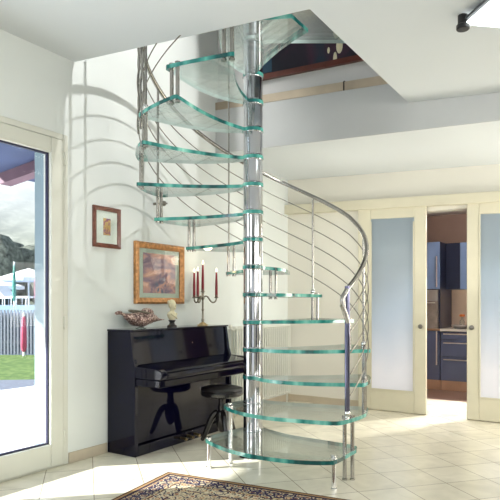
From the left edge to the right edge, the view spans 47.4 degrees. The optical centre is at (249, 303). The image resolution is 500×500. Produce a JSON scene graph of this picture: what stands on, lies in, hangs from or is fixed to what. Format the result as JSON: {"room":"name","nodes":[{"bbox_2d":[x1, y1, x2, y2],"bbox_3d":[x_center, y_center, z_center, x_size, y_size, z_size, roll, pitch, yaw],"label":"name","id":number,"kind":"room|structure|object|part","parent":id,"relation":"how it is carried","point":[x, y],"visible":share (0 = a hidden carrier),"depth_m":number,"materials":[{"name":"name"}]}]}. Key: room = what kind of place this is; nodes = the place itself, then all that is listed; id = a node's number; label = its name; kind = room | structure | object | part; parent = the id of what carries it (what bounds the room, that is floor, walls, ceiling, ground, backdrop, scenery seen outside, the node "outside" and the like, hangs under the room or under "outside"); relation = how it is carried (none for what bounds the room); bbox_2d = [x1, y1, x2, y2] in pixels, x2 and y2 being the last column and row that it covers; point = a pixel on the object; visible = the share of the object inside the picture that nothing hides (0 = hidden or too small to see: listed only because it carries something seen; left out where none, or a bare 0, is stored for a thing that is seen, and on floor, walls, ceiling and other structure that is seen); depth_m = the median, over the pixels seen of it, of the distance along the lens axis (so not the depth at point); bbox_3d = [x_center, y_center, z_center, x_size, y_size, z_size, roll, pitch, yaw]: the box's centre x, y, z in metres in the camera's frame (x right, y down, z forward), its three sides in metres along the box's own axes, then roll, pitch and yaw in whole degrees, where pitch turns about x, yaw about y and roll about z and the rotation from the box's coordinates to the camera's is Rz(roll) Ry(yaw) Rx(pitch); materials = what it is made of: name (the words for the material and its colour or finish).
{"room":"living room","nodes":[
{"label":"living room","id":0,"kind":"room"},
{"bbox_2d":[0,143,34,181],"bbox_3d":[-3.277,-1.573,3.449,2.150,0.315,9.900,0,0,33],"label":"ceiling","id":1,"kind":"structure","parent":0,"point":[11,157],"depth_m":5.73,"materials":[{"name":"paint"}]},
{"bbox_2d":[0,29,287,452],"bbox_3d":[-2.234,-1.530,2.807,0.300,5.300,9.960,0,0,33],"label":"wall","id":2,"kind":"structure","parent":0,"point":[92,102],"depth_m":4.39,"materials":[{"name":"paint"}]},
{"bbox_2d":[0,160,34,185],"bbox_3d":[-1.802,-1.464,5.675,2.100,0.329,0.141,0,0,33],"label":"trim","id":3,"kind":"structure","parent":2,"relation":"attached to","point":[25,172],"depth_m":6.04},
{"bbox_2d":[0,115,67,482],"bbox_3d":[-1.938,-0.030,3.044,0.118,2.300,2.319,0,0,33],"label":"door frame","id":4,"kind":"structure","parent":2,"relation":"in","point":[53,452],"depth_m":3.89,"materials":[{"name":"paint"}]},
{"bbox_2d":[35,152,43,444],"bbox_3d":[-1.459,-0.019,4.092,0.220,2.318,0.040,0,0,33],"label":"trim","id":5,"kind":"structure","parent":2,"relation":"attached to","point":[39,158],"depth_m":4.11,"materials":[{"name":"white paint"}]},
{"bbox_2d":[92,205,120,248],"bbox_3d":[-1.074,-0.576,4.293,0.025,0.306,0.271,0,0,33],"label":"framed print","id":6,"kind":"object","parent":2,"relation":"attached to","point":[106,221],"visible":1,"depth_m":4.29,"materials":[{"name":"brown wood"}]},
{"bbox_2d":[103,218,110,235],"bbox_3d":[-1.078,-0.581,4.295,0.002,0.126,0.071,0,0,33],"label":"print","id":7,"kind":"object","parent":6,"relation":"attached to","point":[106,221],"depth_m":4.30},
{"bbox_2d":[133,241,184,303],"bbox_3d":[-0.748,-0.253,4.781,0.040,0.502,0.600,0,0,33],"label":"framed painting","id":8,"kind":"object","parent":2,"relation":"attached to","point":[158,269],"visible":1,"depth_m":4.76},
{"bbox_2d":[143,252,174,293],"bbox_3d":[-0.758,-0.255,4.788,0.002,0.329,0.400,0,0,33],"label":"print","id":9,"kind":"object","parent":8,"relation":"attached to","point":[158,267],"depth_m":4.78},
{"bbox_2d":[68,394,285,463],"bbox_3d":[-0.418,1.083,5.315,0.012,0.075,3.135,0,0,33],"label":"baseboard","id":10,"kind":"structure","parent":2,"relation":"attached to","point":[85,453],"depth_m":4.17,"materials":[{"name":"tile"}]},
{"bbox_2d":[229,324,290,416],"bbox_3d":[0.118,0.660,6.043,0.088,0.919,1.171,0,0,33],"label":"radiator","id":11,"kind":"object","parent":2,"relation":"attached to","point":[274,335],"visible":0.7,"depth_m":6.18,"materials":[{"name":"metal"}]},
{"bbox_2d":[0,0,499,102],"bbox_3d":[0.152,-1.570,0.238,6.500,0.740,8.250,0,0,33],"label":"ceiling","id":12,"kind":"structure","parent":0,"point":[416,46],"depth_m":3.33,"materials":[{"name":"paint"}]},
{"bbox_2d":[456,0,499,31],"bbox_3d":[1.367,-1.477,2.821,0.498,0.075,0.494,0,0,-10],"label":"ceiling lamp","id":13,"kind":"object","parent":12,"relation":"attached to","point":[487,13],"visible":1,"depth_m":2.92,"materials":[{"name":"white glass"}]},
{"bbox_3d":[1.389,-1.466,2.802,0.460,0.013,0.450,0,0,-10],"label":"lamp shade","id":14,"kind":"part","parent":13,"relation":"part of","materials":[{"name":"white glass"}]},
{"bbox_2d":[0,389,499,499],"bbox_3d":[1.048,1.180,1.892,6.800,0.120,12.000,0,0,33],"label":"floor","id":15,"kind":"structure","parent":0,"point":[439,454],"depth_m":3.93,"materials":[{"name":"tile"}]},
{"bbox_2d":[107,324,242,456],"bbox_3d":[-0.512,0.655,4.675,0.547,0.930,1.244,0,0,33],"label":"upright piano","id":16,"kind":"object","parent":15,"relation":"on","point":[157,375],"visible":0.8,"depth_m":4.39,"materials":[{"name":"black paint"}]},
{"bbox_3d":[-0.948,0.662,4.244,0.285,0.915,0.035,0,0,33],"label":"panel","id":17,"kind":"part","parent":16,"relation":"part of","materials":[{"name":"black paint"}]},
{"bbox_2d":[115,308,163,328],"bbox_3d":[-0.844,0.110,4.432,0.153,0.160,0.526,0,0,33],"label":"shell dish","id":18,"kind":"object","parent":16,"relation":"on","point":[146,316],"visible":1,"depth_m":4.36,"materials":[{"name":"brown ceramic"}]},
{"bbox_3d":[-0.639,0.197,4.757,0.245,0.014,1.244,0,0,33],"label":"lid","id":19,"kind":"part","parent":16,"relation":"part of","materials":[{"name":"black paint"}]},
{"bbox_2d":[167,299,177,326],"bbox_3d":[-0.649,0.076,4.749,0.083,0.227,0.102,0,0,7],"label":"bust","id":20,"kind":"object","parent":16,"relation":"on","point":[171,315],"visible":1,"depth_m":4.72,"materials":[{"name":"beige stone"}]},
{"bbox_3d":[-0.547,1.080,4.697,0.105,0.080,1.162,0,0,33],"label":"toe rail","id":21,"kind":"part","parent":16,"relation":"part of","materials":[{"name":"black paint"}]},
{"bbox_3d":[-0.556,0.330,4.703,0.061,0.250,1.162,0,0,33],"label":"music panel","id":22,"kind":"part","parent":16,"relation":"part of","materials":[{"name":"black paint"}]},
{"bbox_3d":[-0.544,0.810,4.695,0.052,0.450,1.162,0,0,33],"label":"panel","id":23,"kind":"part","parent":16,"relation":"part of","materials":[{"name":"black paint"}]},
{"bbox_3d":[-0.413,0.474,4.610,0.274,0.037,1.111,0,0,33],"label":"key lid","id":24,"kind":"part","parent":16,"relation":"part of","materials":[{"name":"black paint"}]},
{"bbox_2d":[192,261,218,325],"bbox_3d":[-0.401,-0.098,5.029,0.245,0.576,0.247,0,0,0],"label":"candelabrum","id":25,"kind":"object","parent":16,"relation":"on","point":[195,286],"visible":1,"depth_m":5.04,"materials":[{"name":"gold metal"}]},
{"bbox_2d":[193,269,195,296],"bbox_3d":[-0.502,-0.192,5.131,0.025,0.256,0.024,0,0,0],"label":"candle","id":26,"kind":"object","parent":25,"relation":"on","point":[194,285],"depth_m":5.12,"materials":[{"name":"red wax"}]},
{"bbox_2d":[196,268,198,296],"bbox_3d":[-0.451,-0.192,4.926,0.025,0.256,0.024,0,0,0],"label":"candle","id":27,"kind":"object","parent":25,"relation":"on","point":[197,283],"depth_m":4.92,"materials":[{"name":"red wax"}]},
{"bbox_2d":[201,261,203,288],"bbox_3d":[-0.417,-0.253,5.044,0.025,0.266,0.024,0,0,0],"label":"candle","id":28,"kind":"object","parent":25,"relation":"on","point":[202,278],"depth_m":5.03,"materials":[{"name":"red wax"}]},
{"bbox_3d":[-0.417,0.028,5.044,0.034,0.260,0.034,0,0,0],"label":"stem","id":29,"kind":"part","parent":25,"relation":"part of","materials":[{"name":"silver metal"}]},
{"bbox_2d":[215,268,217,296],"bbox_3d":[-0.299,-0.192,5.073,0.025,0.256,0.024,0,0,0],"label":"candle","id":30,"kind":"object","parent":25,"relation":"on","point":[216,280],"depth_m":5.06,"materials":[{"name":"red wax"}]},
{"bbox_3d":[-0.296,0.662,5.248,0.285,0.915,0.035,0,0,33],"label":"panel","id":31,"kind":"part","parent":16,"relation":"part of","materials":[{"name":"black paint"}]},
{"bbox_2d":[200,384,242,440],"bbox_3d":[-0.228,0.895,4.629,0.350,0.451,0.352,0,0,-29],"label":"stool","id":32,"kind":"object","parent":15,"relation":"on","point":[221,392],"visible":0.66,"depth_m":4.57,"materials":[{"name":"black wood"}]},
{"bbox_3d":[-0.328,0.990,4.649,0.154,0.260,0.053,0,0,10],"label":"leg","id":33,"kind":"part","parent":32,"relation":"part of","materials":[{"name":"black wood"}]},
{"bbox_3d":[-0.228,0.725,4.630,0.350,0.050,0.350,0,0,-29],"label":"seat","id":34,"kind":"part","parent":32,"relation":"part of","materials":[{"name":"black wood"}]},
{"bbox_2d":[201,384,242,392],"bbox_3d":[-0.228,0.684,4.630,0.344,0.030,0.344,0,0,-29],"label":"cushion","id":35,"kind":"object","parent":32,"relation":"on","point":[218,388],"depth_m":4.53,"materials":[{"name":"black leather"}]},
{"bbox_3d":[-0.195,0.990,4.533,0.053,0.260,0.154,0,0,-20],"label":"leg","id":36,"kind":"part","parent":32,"relation":"part of","materials":[{"name":"black wood"}]},
{"bbox_2d":[112,472,346,499],"bbox_3d":[0.160,1.115,2.538,2.341,0.009,1.600,0,0,26],"label":"rug","id":37,"kind":"object","parent":15,"relation":"on","point":[168,486],"visible":1,"depth_m":3.38,"materials":[{"name":"multicoloured fabric"}]},
{"bbox_2d":[135,9,370,490],"bbox_3d":[0.099,-1.080,4.135,1.844,4.400,1.772,0,0,0],"label":"spiral staircase","id":38,"kind":"structure","parent":15,"relation":"on","point":[246,48],"depth_m":4.08,"materials":[{"name":"glass"}]},
{"bbox_3d":[-0.792,-0.967,4.134,0.034,0.251,0.033,0,0,0],"label":"spacer rod","id":39,"kind":"part","parent":38,"relation":"part of","materials":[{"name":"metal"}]},
{"bbox_3d":[-0.793,-0.967,4.184,0.034,0.251,0.033,0,0,0],"label":"spacer rod","id":40,"kind":"part","parent":38,"relation":"part of","materials":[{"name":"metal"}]},
{"bbox_3d":[-0.714,-1.167,3.826,0.034,0.251,0.033,0,0,0],"label":"spacer rod","id":41,"kind":"part","parent":38,"relation":"part of","materials":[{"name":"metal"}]},
{"bbox_3d":[-0.691,-1.167,3.781,0.034,0.251,0.033,0,0,0],"label":"spacer rod","id":42,"kind":"part","parent":38,"relation":"part of","materials":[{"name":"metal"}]},
{"bbox_3d":[-0.728,-0.766,4.495,0.034,0.251,0.033,0,0,0],"label":"spacer rod","id":43,"kind":"part","parent":38,"relation":"part of","materials":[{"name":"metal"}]},
{"bbox_3d":[-0.707,-0.766,4.540,0.034,0.251,0.033,0,0,0],"label":"spacer rod","id":44,"kind":"part","parent":38,"relation":"part of","materials":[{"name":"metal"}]},
{"bbox_3d":[-0.486,-1.367,3.539,0.034,0.251,0.033,0,0,0],"label":"spacer rod","id":45,"kind":"part","parent":38,"relation":"part of","materials":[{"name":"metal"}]},
{"bbox_3d":[-0.446,-1.367,3.509,0.034,0.251,0.033,0,0,0],"label":"spacer rod","id":46,"kind":"part","parent":38,"relation":"part of","materials":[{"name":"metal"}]},
{"bbox_3d":[-0.512,-0.567,4.792,0.034,0.251,0.033,0,0,0],"label":"spacer rod","id":47,"kind":"part","parent":38,"relation":"part of","materials":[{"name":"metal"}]},
{"bbox_3d":[-0.474,-0.567,4.823,0.034,0.251,0.033,0,0,0],"label":"spacer rod","id":48,"kind":"part","parent":38,"relation":"part of","materials":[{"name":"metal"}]},
{"bbox_3d":[-0.280,1.014,3.893,0.039,0.212,0.038,0,0,0],"label":"support leg","id":49,"kind":"part","parent":38,"relation":"part of","materials":[{"name":"metal"}]},
{"bbox_3d":[-0.155,-1.567,3.381,0.034,0.251,0.033,0,0,0],"label":"spacer rod","id":50,"kind":"part","parent":38,"relation":"part of","materials":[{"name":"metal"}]},
{"bbox_3d":[-0.188,-0.366,4.963,0.034,0.251,0.033,0,0,0],"label":"spacer rod","id":51,"kind":"part","parent":38,"relation":"part of","materials":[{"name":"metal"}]},
{"bbox_3d":[-0.144,0.914,4.091,0.034,0.412,0.033,0,0,0],"label":"support leg","id":52,"kind":"part","parent":38,"relation":"part of","materials":[{"name":"metal"}]},
{"bbox_3d":[-0.133,0.914,3.976,0.034,0.412,0.033,0,0,0],"label":"support leg","id":53,"kind":"part","parent":38,"relation":"part of","materials":[{"name":"metal"}]},
{"bbox_3d":[-0.106,-1.567,3.371,0.034,0.251,0.033,0,0,0],"label":"spacer rod","id":54,"kind":"part","parent":38,"relation":"part of","materials":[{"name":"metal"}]},
{"bbox_3d":[-0.140,-0.366,4.975,0.034,0.251,0.033,0,0,0],"label":"spacer rod","id":55,"kind":"part","parent":38,"relation":"part of","materials":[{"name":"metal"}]},
{"bbox_3d":[0.022,-1.232,4.176,1.663,2.714,1.662,0,0,0],"label":"handrail","id":56,"kind":"part","parent":38,"relation":"part of","materials":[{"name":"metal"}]},
{"bbox_3d":[0.178,-0.167,4.976,0.034,0.251,0.033,0,0,0],"label":"spacer rod","id":57,"kind":"part","parent":38,"relation":"part of","materials":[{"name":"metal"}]},
{"bbox_3d":[0.227,-0.167,4.965,0.034,0.251,0.033,0,0,0],"label":"spacer rod","id":58,"kind":"part","parent":38,"relation":"part of","materials":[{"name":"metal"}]},
{"bbox_3d":[0.529,0.034,4.814,0.034,0.251,0.033,0,0,0],"label":"spacer rod","id":59,"kind":"part","parent":38,"relation":"part of","materials":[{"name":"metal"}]},
{"bbox_3d":[0.567,0.034,4.782,0.034,0.251,0.033,0,0,0],"label":"spacer rod","id":60,"kind":"part","parent":38,"relation":"part of","materials":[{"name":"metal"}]},
{"bbox_3d":[0.505,1.014,3.432,0.039,0.212,0.038,0,0,0],"label":"support leg","id":61,"kind":"part","parent":38,"relation":"part of","materials":[{"name":"metal"}]},
{"bbox_3d":[0.603,0.914,3.630,0.034,0.412,0.033,0,0,0],"label":"spacer rod","id":62,"kind":"part","parent":38,"relation":"part of","materials":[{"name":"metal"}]},
{"bbox_3d":[0.653,0.914,3.632,0.034,0.412,0.033,0,0,0],"label":"spacer rod","id":63,"kind":"part","parent":38,"relation":"part of","materials":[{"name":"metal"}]},
{"bbox_3d":[0.768,0.633,3.848,0.034,0.251,0.033,0,0,0],"label":"spacer rod","id":64,"kind":"part","parent":38,"relation":"part of","materials":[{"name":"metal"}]},
{"bbox_3d":[0.837,0.433,4.151,0.034,0.251,0.033,0,0,0],"label":"spacer rod","id":65,"kind":"part","parent":38,"relation":"part of","materials":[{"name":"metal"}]},
{"bbox_3d":[0.787,0.633,3.894,0.034,0.251,0.033,0,0,0],"label":"spacer rod","id":66,"kind":"part","parent":38,"relation":"part of","materials":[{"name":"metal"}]},
{"bbox_2d":[427,242,450,389],"bbox_3d":[2.326,0.155,7.813,0.690,1.930,0.636,0,0,33],"label":"tall cabinet","id":67,"kind":"object","parent":15,"relation":"on","point":[436,251],"visible":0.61,"depth_m":7.45,"materials":[{"name":"blue paint"}]},
{"bbox_2d":[427,290,438,327],"bbox_3d":[2.310,0.068,7.792,0.642,0.500,0.589,0,0,33],"label":"oven","id":68,"kind":"object","parent":67,"relation":"in","point":[432,295],"visible":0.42,"depth_m":7.43,"materials":[{"name":"metal"}]},
{"bbox_3d":[2.177,0.141,7.586,0.642,0.355,0.020,0,0,33],"label":"oven door","id":69,"kind":"part","parent":68,"relation":"part of","materials":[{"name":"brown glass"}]},
{"bbox_3d":[2.177,-0.112,7.586,0.642,0.140,0.020,0,0,33],"label":"control panel","id":70,"kind":"part","parent":68,"relation":"part of","materials":[{"name":"metal"}]},
{"bbox_3d":[2.181,0.667,7.583,0.678,0.635,0.020,0,0,33],"label":"door","id":71,"kind":"part","parent":67,"relation":"part of","materials":[{"name":"blue paint"}]},
{"bbox_3d":[2.181,-0.501,7.583,0.678,0.613,0.020,0,0,33],"label":"door","id":72,"kind":"part","parent":67,"relation":"part of","materials":[{"name":"blue paint"}]},
{"bbox_3d":[2.422,-0.420,7.393,0.015,0.400,0.037,0,0,33],"label":"handle","id":73,"kind":"part","parent":67,"relation":"part of","materials":[{"name":"silver metal"}]},
{"bbox_3d":[2.422,0.573,7.393,0.015,0.435,0.037,0,0,33],"label":"handle","id":74,"kind":"part","parent":67,"relation":"part of","materials":[{"name":"silver metal"}]},
{"bbox_2d":[440,327,466,331],"bbox_3d":[3.097,0.336,7.328,1.123,0.032,0.620,0,0,33],"label":"countertop","id":75,"kind":"structure","parent":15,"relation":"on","point":[452,329],"depth_m":7.29,"materials":[{"name":"beige stone"}]},
{"bbox_2d":[451,325,466,328],"bbox_3d":[2.723,0.295,7.374,0.236,0.050,0.236,0,0,33],"label":"serving bowl","id":76,"kind":"object","parent":75,"relation":"on","point":[454,326],"visible":0.88,"depth_m":7.30,"materials":[{"name":"ceramic"}]},
{"bbox_2d":[441,331,466,391],"bbox_3d":[3.080,0.738,7.323,1.100,0.765,0.636,0,0,33],"label":"drawer unit","id":77,"kind":"object","parent":15,"relation":"on","point":[453,344],"visible":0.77,"depth_m":7.30,"materials":[{"name":"blue paint"}]},
{"bbox_3d":[2.850,0.833,7.148,0.896,0.305,0.020,0,0,33],"label":"drawer","id":78,"kind":"part","parent":77,"relation":"part of","materials":[{"name":"blue paint"}]},
{"bbox_3d":[2.850,0.568,7.148,0.896,0.215,0.020,0,0,33],"label":"drawer","id":79,"kind":"part","parent":77,"relation":"part of","materials":[{"name":"blue paint"}]},
{"bbox_3d":[2.850,0.406,7.148,0.896,0.097,0.020,0,0,33],"label":"drawer","id":80,"kind":"part","parent":77,"relation":"part of","materials":[{"name":"blue paint"}]},
{"bbox_3d":[2.810,0.500,7.141,0.755,0.015,0.037,0,0,33],"label":"handle","id":81,"kind":"part","parent":77,"relation":"part of","materials":[{"name":"silver metal"}]},
{"bbox_3d":[2.810,0.385,7.141,0.755,0.015,0.037,0,0,33],"label":"handle","id":82,"kind":"part","parent":77,"relation":"part of","materials":[{"name":"silver metal"}]},
{"bbox_2d":[218,30,379,101],"bbox_3d":[2.448,-2.825,3.773,6.500,2.710,0.122,0,0,33],"label":"wall","id":83,"kind":"structure","parent":0,"point":[359,70],"depth_m":4.93,"materials":[{"name":"paint"}]},
{"bbox_2d":[215,82,342,109],"bbox_3d":[0.232,-1.851,5.116,1.316,0.150,0.043,0,0,33],"label":"trim","id":84,"kind":"structure","parent":83,"relation":"attached to","point":[335,87],"depth_m":4.99,"materials":[{"name":"beige wood"}]},
{"bbox_2d":[263,43,363,80],"bbox_3d":[1.086,-2.736,4.559,2.600,1.617,0.040,0,0,33],"label":"canvas","id":85,"kind":"object","parent":83,"relation":"attached to","point":[295,58],"visible":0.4,"depth_m":4.94,"materials":[{"name":"black paint"}]},
{"bbox_3d":[1.086,-2.736,4.559,2.600,1.617,0.040,0,0,33],"label":"frame","id":86,"kind":"part","parent":85,"relation":"part of","materials":[{"name":"brown wood"}]},
{"bbox_2d":[344,76,387,89],"bbox_3d":[1.327,-1.772,4.404,1.268,0.147,0.043,0,0,33],"label":"trim","id":87,"kind":"structure","parent":83,"relation":"attached to","point":[378,80],"depth_m":4.64,"materials":[{"name":"beige wood"}]},
{"bbox_2d":[218,121,499,179],"bbox_3d":[2.783,-1.486,4.289,6.500,0.738,1.410,0,0,33],"label":"ceiling","id":88,"kind":"structure","parent":0,"point":[477,144],"depth_m":5.20,"materials":[{"name":"paint"}]},
{"bbox_2d":[216,84,407,122],"bbox_3d":[0.453,-1.712,4.956,1.864,0.284,0.008,0,0,33],"label":"beam","id":89,"kind":"structure","parent":88,"relation":"attached to","point":[379,95],"depth_m":4.82,"materials":[{"name":"grey paint"}]},
{"bbox_2d":[216,92,499,152],"bbox_3d":[2.397,-1.418,3.694,6.498,0.602,0.011,0,0,33],"label":"beam","id":90,"kind":"structure","parent":88,"relation":"attached to","point":[447,112],"depth_m":4.60,"materials":[{"name":"grey paint"}]},
{"bbox_2d":[288,164,499,399],"bbox_3d":[3.210,-1.530,4.947,6.500,5.300,0.161,0,0,33],"label":"wall","id":91,"kind":"structure","parent":0,"point":[481,178],"depth_m":6.34,"materials":[{"name":"paint"}]},
{"bbox_2d":[288,394,357,405],"bbox_3d":[0.820,1.083,6.397,0.888,0.075,0.012,0,0,33],"label":"baseboard","id":92,"kind":"structure","parent":91,"relation":"attached to","point":[293,397],"depth_m":6.41,"materials":[{"name":"tile"}]},
{"bbox_2d":[284,191,499,214],"bbox_3d":[3.144,-0.976,4.845,6.498,0.331,0.085,0,0,33],"label":"trim","id":93,"kind":"structure","parent":91,"relation":"attached to","point":[493,196],"depth_m":5.83,"materials":[{"name":"beige paint"}]},
{"bbox_2d":[358,206,426,414],"bbox_3d":[1.464,0.042,5.923,0.724,2.144,0.076,0,0,33],"label":"door","id":94,"kind":"structure","parent":91,"relation":"in","point":[397,237],"depth_m":5.90,"materials":[{"name":"beige paint"}]},
{"bbox_3d":[1.482,0.002,5.930,0.471,1.804,0.008,0,0,33],"label":"pane","id":95,"kind":"part","parent":94,"relation":"part of","materials":[{"name":"white glass"}]},
{"bbox_2d":[467,202,499,422],"bbox_3d":[2.403,0.067,5.313,0.732,2.094,0.076,0,0,33],"label":"door","id":96,"kind":"structure","parent":91,"relation":"in","point":[483,219],"depth_m":5.44,"materials":[{"name":"beige paint"}]},
{"bbox_3d":[2.401,0.022,5.333,0.486,1.764,0.008,0,0,33],"label":"pane","id":97,"kind":"part","parent":96,"relation":"part of","materials":[{"name":"white glass"}]},
{"bbox_2d":[427,213,466,326],"bbox_3d":[2.832,-0.130,6.660,3.100,2.500,2.300,0,0,33],"label":"wall","id":98,"kind":"structure","parent":0,"point":[443,228],"depth_m":7.93,"materials":[{"name":"paint"}]},
{"bbox_2d":[446,242,466,289],"bbox_3d":[3.035,-0.501,7.529,0.800,0.613,0.340,0,0,33],"label":"upper cabinet","id":99,"kind":"object","parent":98,"relation":"attached to","point":[456,253],"visible":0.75,"depth_m":7.53,"materials":[{"name":"blue paint"}]},
{"bbox_3d":[2.692,-0.501,7.561,0.181,0.613,0.020,0,0,33],"label":"door","id":100,"kind":"part","parent":99,"relation":"part of","materials":[{"name":"blue paint"}]},
{"bbox_3d":[3.026,-0.501,7.344,0.607,0.613,0.020,0,0,33],"label":"door","id":101,"kind":"part","parent":99,"relation":"part of","materials":[{"name":"blue paint"}]},
{"bbox_2d":[452,290,466,326],"bbox_3d":[3.678,0.062,7.331,2.093,0.515,0.012,0,0,33],"label":"wall","id":102,"kind":"structure","parent":98,"relation":"attached to","point":[459,297],"depth_m":7.84,"materials":[{"name":"paint"}]},
{"bbox_2d":[427,210,466,216],"bbox_3d":[2.832,-1.310,6.660,3.100,0.140,2.300,0,0,33],"label":"ceiling","id":103,"kind":"structure","parent":0,"point":[464,211],"depth_m":7.81,"materials":[{"name":"paint"}]},
{"label":"outside","id":104,"kind":"structure","parent":0,"visible":0},
{"bbox_2d":[0,355,34,379],"bbox_3d":[-8.250,1.235,10.491,11.500,0.170,4.819,0,0,0],"label":"lawn","id":105,"kind":"structure","parent":104,"point":[12,367],"depth_m":10.32,"materials":[{"name":"green plant"}]},
{"bbox_2d":[0,310,34,354],"bbox_3d":[-5.525,0.640,13.010,4.950,1.020,0.120,0,0,0],"label":"picket fence","id":106,"kind":"object","parent":105,"relation":"on","point":[10,323],"visible":0.3,"depth_m":12.95,"materials":[{"name":"white wood"}]},
{"bbox_3d":[-5.525,0.580,12.991,4.950,0.640,0.039,0,0,0],"label":"rail","id":107,"kind":"part","parent":106,"relation":"part of","materials":[{"name":"white wood"}]},
{"bbox_2d":[21,313,26,355],"bbox_3d":[-5.000,0.670,12.600,0.130,0.960,0.130,0,0,0],"label":"closed parasol","id":108,"kind":"object","parent":105,"relation":"on","point":[23,325],"visible":1,"depth_m":12.56,"materials":[{"name":"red fabric"}]},
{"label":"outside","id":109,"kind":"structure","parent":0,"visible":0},
{"bbox_2d":[0,305,34,354],"bbox_3d":[-20.000,0.685,23.750,40.000,1.270,20.500,0,0,0],"label":"pool deck","id":110,"kind":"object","parent":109,"point":[2,307],"depth_m":18.52,"materials":[{"name":"white concrete"}]},
{"bbox_2d":[0,281,24,289],"bbox_3d":[-12.300,-0.625,27.500,2.494,1.350,2.494,0,0,11],"label":"parasol","id":111,"kind":"object","parent":110,"relation":"on","point":[8,284],"visible":0.73,"depth_m":27.11,"materials":[{"name":"white fabric"}]},
{"bbox_2d":[12,262,15,304],"bbox_3d":[-8.400,-0.733,20.300,0.130,1.566,0.130,0,0,0],"label":"closed parasol","id":112,"kind":"object","parent":110,"relation":"on","point":[14,272],"visible":0.93,"depth_m":20.26,"materials":[{"name":"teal fabric"}]},
{"bbox_2d":[0,285,33,304],"bbox_3d":[-9.024,-0.340,22.020,1.850,0.780,0.600,0,0,27],"label":"patio table","id":113,"kind":"object","parent":110,"relation":"on","point":[5,292],"visible":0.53,"depth_m":22.09,"materials":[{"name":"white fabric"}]},
{"bbox_3d":[-9.595,-0.490,22.310,0.570,0.480,0.600,0,0,27],"label":"backrest","id":114,"kind":"part","parent":113,"relation":"part of","materials":[{"name":"white plastic"}]},
{"bbox_3d":[-8.779,-0.260,21.895,1.300,0.060,0.600,0,0,27],"label":"seat","id":115,"kind":"part","parent":113,"relation":"part of","materials":[{"name":"white plastic"}]},
{"bbox_2d":[0,234,34,304],"bbox_3d":[-14.321,-1.456,31.554,26.972,4.783,5.571,0,0,0],"label":"trees","id":116,"kind":"object","parent":110,"relation":"on","point":[23,256],"visible":0.06,"depth_m":29.98,"materials":[{"name":"green plant"}]},
{"bbox_2d":[0,268,34,304],"bbox_3d":[-9.900,-0.775,25.500,2.494,1.650,2.494,0,0,11],"label":"parasol","id":117,"kind":"object","parent":110,"relation":"on","point":[26,275],"visible":0.61,"depth_m":24.68,"materials":[{"name":"white fabric"}]},
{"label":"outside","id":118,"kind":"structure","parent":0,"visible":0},
{"bbox_2d":[0,386,34,452],"bbox_3d":[-2.643,1.230,5.481,3.300,0.180,15.000,0,0,33],"label":"terrace","id":119,"kind":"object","parent":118,"point":[17,405],"depth_m":5.67,"materials":[{"name":"white concrete"}]},
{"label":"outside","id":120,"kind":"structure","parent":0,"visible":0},
{"bbox_2d":[0,181,34,304],"bbox_3d":[-55.000,-19.002,87.000,110.000,38.245,90.000,0,0,0],"label":"sky","id":121,"kind":"structure","parent":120,"point":[17,202],"depth_m":60.76,"materials":[{"name":"white"}]},
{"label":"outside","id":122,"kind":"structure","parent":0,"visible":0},
{"bbox_2d":[0,380,34,389],"bbox_3d":[-5.744,1.234,7.907,6.618,0.172,1.050,0,0,-5],"label":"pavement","id":123,"kind":"structure","parent":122,"point":[4,384],"depth_m":8.13,"materials":[{"name":"grey concrete"}]}
]}

